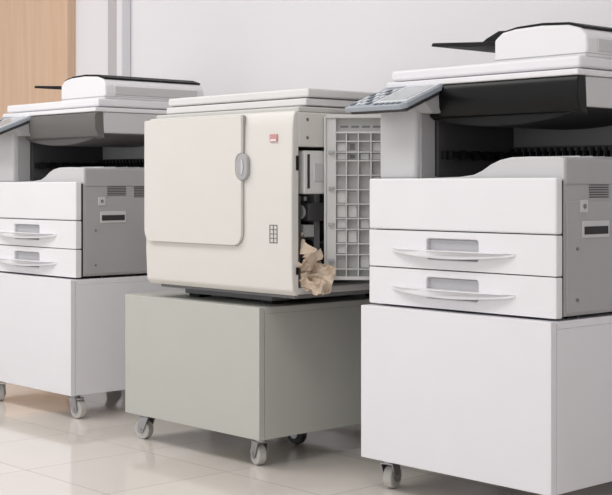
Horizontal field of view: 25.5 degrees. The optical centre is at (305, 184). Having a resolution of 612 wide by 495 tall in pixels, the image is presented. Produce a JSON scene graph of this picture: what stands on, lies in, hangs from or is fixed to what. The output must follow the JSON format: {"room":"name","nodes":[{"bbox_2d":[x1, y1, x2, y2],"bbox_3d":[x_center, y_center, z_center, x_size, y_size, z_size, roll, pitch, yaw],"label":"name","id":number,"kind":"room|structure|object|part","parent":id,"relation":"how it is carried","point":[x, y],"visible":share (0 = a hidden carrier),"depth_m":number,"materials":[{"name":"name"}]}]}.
{"room":"copy room","nodes":[
{"label":"copy room","id":0,"kind":"room"},
{"bbox_2d":[0,383,611,494],"bbox_3d":[-1.121,0.825,2.238,5.550,0.050,9.400,0,0,-42],"label":"floor","id":1,"kind":"structure","parent":0,"point":[45,450],"depth_m":3.91,"materials":[{"name":"tile"}]},
{"bbox_2d":[0,271,184,418],"bbox_3d":[-0.785,0.561,5.004,0.600,0.478,0.620,0,0,-42],"label":"base cabinet","id":2,"kind":"object","parent":1,"relation":"on","point":[60,335],"visible":0.66,"depth_m":4.69,"materials":[{"name":"white laminate"}]},
{"bbox_3d":[-0.999,0.519,4.808,0.020,0.394,0.620,0,0,-42],"label":"panel","id":3,"kind":"part","parent":2,"relation":"part of","materials":[{"name":"white laminate"}]},
{"bbox_2d":[0,75,203,277],"bbox_3d":[-0.799,-0.035,4.995,0.664,0.713,0.638,0,0,-42],"label":"photocopier","id":4,"kind":"object","parent":2,"relation":"on","point":[72,168],"visible":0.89,"depth_m":4.76,"materials":[{"name":"grey plastic"}]},
{"bbox_3d":[-1.123,-0.210,4.988,0.154,0.010,0.199,-28,18,-39],"label":"panel","id":5,"kind":"part","parent":4,"relation":"part of","materials":[{"name":"grey plastic"}]},
{"bbox_3d":[-1.010,0.277,4.815,0.029,0.020,0.405,0,0,-42],"label":"drawer handle","id":6,"kind":"part","parent":4,"relation":"part of","materials":[{"name":"white plastic"}]},
{"bbox_3d":[-1.010,0.179,4.815,0.029,0.020,0.405,0,0,-42],"label":"drawer handle","id":7,"kind":"part","parent":4,"relation":"part of","materials":[{"name":"white plastic"}]},
{"bbox_3d":[-0.979,0.268,4.819,0.024,0.096,0.610,0,0,-42],"label":"drawer","id":8,"kind":"part","parent":4,"relation":"part of","materials":[{"name":"white plastic"}]},
{"bbox_3d":[-0.979,0.170,4.819,0.024,0.095,0.610,0,0,-42],"label":"drawer","id":9,"kind":"part","parent":4,"relation":"part of","materials":[{"name":"white plastic"}]},
{"bbox_2d":[34,86,61,89],"bbox_3d":[-0.830,-0.370,5.090,0.290,0.040,0.259,0,0,-42],"label":"tray","id":10,"kind":"object","parent":4,"relation":"on","point":[41,87],"depth_m":5.01,"materials":[{"name":"black plastic"}]},
{"bbox_2d":[25,167,143,182],"bbox_3d":[-0.819,-0.030,4.961,0.387,0.063,0.597,0,0,-42],"label":"tray","id":11,"kind":"object","parent":4,"relation":"on","point":[32,174],"depth_m":4.71,"materials":[{"name":"grey plastic"}]},
{"bbox_3d":[-0.746,-0.261,5.035,0.510,0.015,0.626,0,0,-42],"label":"frame","id":12,"kind":"part","parent":4,"relation":"part of","materials":[{"name":"white plastic"}]},
{"bbox_3d":[-0.746,-0.286,5.037,0.482,0.028,0.616,0,0,-42],"label":"platen lid","id":13,"kind":"part","parent":4,"relation":"part of","materials":[{"name":"white plastic"}]},
{"bbox_3d":[-0.670,0.111,4.688,0.107,0.040,0.006,0,0,-42],"label":"grip frame","id":14,"kind":"part","parent":4,"relation":"part of","materials":[{"name":"grey plastic"}]},
{"bbox_3d":[-0.559,-0.026,4.798,0.544,0.064,0.013,0,0,-42],"label":"panel","id":15,"kind":"part","parent":4,"relation":"part of","materials":[{"name":"grey plastic"}]},
{"bbox_3d":[-0.644,0.175,4.716,0.300,0.262,0.006,0,0,-42],"label":"door","id":16,"kind":"part","parent":4,"relation":"part of","materials":[{"name":"grey plastic"}]},
{"bbox_3d":[-0.641,-0.091,5.048,0.012,0.014,0.432,0,0,-42],"label":"cavity rail","id":17,"kind":"part","parent":4,"relation":"part of","materials":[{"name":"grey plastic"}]},
{"bbox_3d":[-0.531,-0.329,4.816,0.360,0.030,0.008,0,0,-42],"label":"feeder panel","id":18,"kind":"part","parent":4,"relation":"part of","materials":[{"name":"grey plastic"}]},
{"bbox_2d":[125,290,377,464],"bbox_3d":[-0.100,0.572,4.246,0.680,0.456,0.651,0,0,-42],"label":"base cabinet","id":19,"kind":"object","parent":1,"relation":"on","point":[253,369],"visible":0.73,"depth_m":3.95,"materials":[{"name":"grey laminate"}]},
{"bbox_3d":[-0.343,0.530,4.023,0.020,0.372,0.651,0,0,-42],"label":"panel","id":20,"kind":"part","parent":19,"relation":"part of","materials":[{"name":"grey laminate"}]},
{"bbox_2d":[144,88,380,303],"bbox_3d":[0.004,0.038,4.086,0.653,0.612,0.818,0,0,-42],"label":"photocopier","id":21,"kind":"object","parent":19,"relation":"on","point":[264,196],"visible":0.84,"depth_m":3.79,"materials":[{"name":"grey plastic"}]},
{"bbox_3d":[-0.336,-0.013,3.989,0.015,0.369,0.466,0,0,-42],"label":"door","id":22,"kind":"part","parent":21,"relation":"part of","materials":[{"name":"white plastic"}]},
{"bbox_3d":[-0.178,-0.051,3.814,0.012,0.074,0.048,0,0,-42],"label":"door handle","id":23,"kind":"part","parent":21,"relation":"part of","materials":[{"name":"grey plastic"}]},
{"bbox_3d":[-0.014,-0.230,4.145,0.550,0.020,0.643,0,0,-42],"label":"stage frame","id":24,"kind":"part","parent":21,"relation":"part of","materials":[{"name":"white plastic"}]},
{"bbox_3d":[-0.029,0.155,3.710,0.007,0.251,0.036,0,0,-42],"label":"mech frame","id":25,"kind":"part","parent":21,"relation":"part of","materials":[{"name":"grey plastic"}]},
{"bbox_3d":[0.005,0.147,3.806,0.020,0.245,0.080,0,0,-42],"label":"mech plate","id":26,"kind":"part","parent":21,"relation":"part of","materials":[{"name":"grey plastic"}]},
{"bbox_2d":[361,303,611,494],"bbox_3d":[0.575,0.558,3.532,0.600,0.484,0.620,0,0,-42],"label":"base cabinet","id":27,"kind":"object","parent":1,"relation":"on","point":[523,403],"visible":0.95,"depth_m":3.25,"materials":[{"name":"white laminate"}]},
{"bbox_2d":[345,22,611,318],"bbox_3d":[0.560,-0.041,3.522,0.664,0.713,0.638,0,0,-42],"label":"photocopier","id":28,"kind":"object","parent":27,"relation":"on","point":[493,192],"visible":1,"depth_m":3.32,"materials":[{"name":"grey plastic"}]},
{"bbox_3d":[0.237,-0.216,3.516,0.154,0.010,0.199,-28,18,-39],"label":"panel","id":29,"kind":"part","parent":28,"relation":"part of","materials":[{"name":"grey plastic"}]},
{"bbox_3d":[0.350,0.271,3.343,0.029,0.020,0.405,0,0,-42],"label":"drawer handle","id":30,"kind":"part","parent":28,"relation":"part of","materials":[{"name":"white plastic"}]},
{"bbox_3d":[0.350,0.173,3.343,0.029,0.020,0.405,0,0,-42],"label":"drawer handle","id":31,"kind":"part","parent":28,"relation":"part of","materials":[{"name":"white plastic"}]},
{"bbox_3d":[0.381,0.262,3.347,0.024,0.096,0.610,0,0,-42],"label":"drawer","id":32,"kind":"part","parent":28,"relation":"part of","materials":[{"name":"white plastic"}]},
{"bbox_3d":[0.381,0.164,3.347,0.024,0.095,0.610,0,0,-42],"label":"drawer","id":33,"kind":"part","parent":28,"relation":"part of","materials":[{"name":"white plastic"}]},
{"bbox_2d":[432,31,503,52],"bbox_3d":[0.530,-0.376,3.619,0.290,0.040,0.259,0,0,-42],"label":"tray","id":34,"kind":"object","parent":28,"relation":"on","point":[488,45],"depth_m":3.54,"materials":[{"name":"black plastic"}]},
{"bbox_3d":[0.614,-0.267,3.563,0.510,0.015,0.626,0,0,-42],"label":"frame","id":35,"kind":"part","parent":28,"relation":"part of","materials":[{"name":"white plastic"}]},
{"bbox_3d":[0.614,-0.292,3.565,0.482,0.028,0.616,0,0,-42],"label":"platen lid","id":36,"kind":"part","parent":28,"relation":"part of","materials":[{"name":"white plastic"}]},
{"bbox_2d":[444,156,611,178],"bbox_3d":[0.541,-0.036,3.489,0.387,0.063,0.597,0,0,-42],"label":"tray","id":37,"kind":"object","parent":28,"relation":"on","point":[562,167],"depth_m":3.24,"materials":[{"name":"grey plastic"}]},
{"bbox_3d":[0.719,-0.097,3.576,0.012,0.014,0.432,0,0,-42],"label":"cavity rail","id":38,"kind":"part","parent":28,"relation":"part of","materials":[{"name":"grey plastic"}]},
{"bbox_3d":[0.801,-0.032,3.326,0.544,0.064,0.013,0,0,-42],"label":"panel","id":39,"kind":"part","parent":28,"relation":"part of","materials":[{"name":"grey plastic"}]},
{"bbox_3d":[0.716,0.169,3.244,0.300,0.262,0.006,0,0,-42],"label":"door","id":40,"kind":"part","parent":28,"relation":"part of","materials":[{"name":"grey plastic"}]},
{"bbox_3d":[0.690,0.105,3.216,0.107,0.040,0.006,0,0,-42],"label":"grip frame","id":41,"kind":"part","parent":28,"relation":"part of","materials":[{"name":"grey plastic"}]},
{"bbox_3d":[0.828,-0.335,3.344,0.360,0.030,0.008,0,0,-42],"label":"feeder panel","id":42,"kind":"part","parent":28,"relation":"part of","materials":[{"name":"grey plastic"}]},
{"bbox_2d":[75,0,611,95],"bbox_3d":[0.890,-0.600,4.077,0.100,2.800,9.400,0,0,-42],"label":"wall","id":43,"kind":"structure","parent":0,"point":[225,47],"depth_m":4.99,"materials":[{"name":"paint"}]},
{"bbox_2d":[60,0,74,100],"bbox_3d":[-1.388,-0.260,6.459,0.044,2.120,0.970,0,0,-42],"label":"door frame","id":44,"kind":"structure","parent":43,"relation":"in","point":[67,7],"depth_m":6.10,"materials":[{"name":"brown wood"}]},
{"bbox_2d":[0,0,59,118],"bbox_3d":[-1.383,-0.233,6.464,0.029,2.055,0.850,0,0,-42],"label":"door","id":45,"kind":"structure","parent":44,"relation":"attached to","point":[29,29],"depth_m":6.36,"materials":[{"name":"brown wood"}]},
{"bbox_2d":[108,0,116,75],"bbox_3d":[-0.821,-0.645,5.850,0.030,2.710,0.095,0,0,-42],"label":"duct strip","id":46,"kind":"object","parent":43,"relation":"attached to","point":[112,4],"visible":0.14,"depth_m":5.85,"materials":[{"name":"white plastic"}]},
{"bbox_2d":[117,0,130,76],"bbox_3d":[-0.782,-0.645,5.793,0.049,2.710,0.040,0,0,-42],"label":"duct cover","id":47,"kind":"object","parent":43,"relation":"attached to","point":[123,6],"depth_m":5.78,"materials":[{"name":"white plastic"}]}
]}

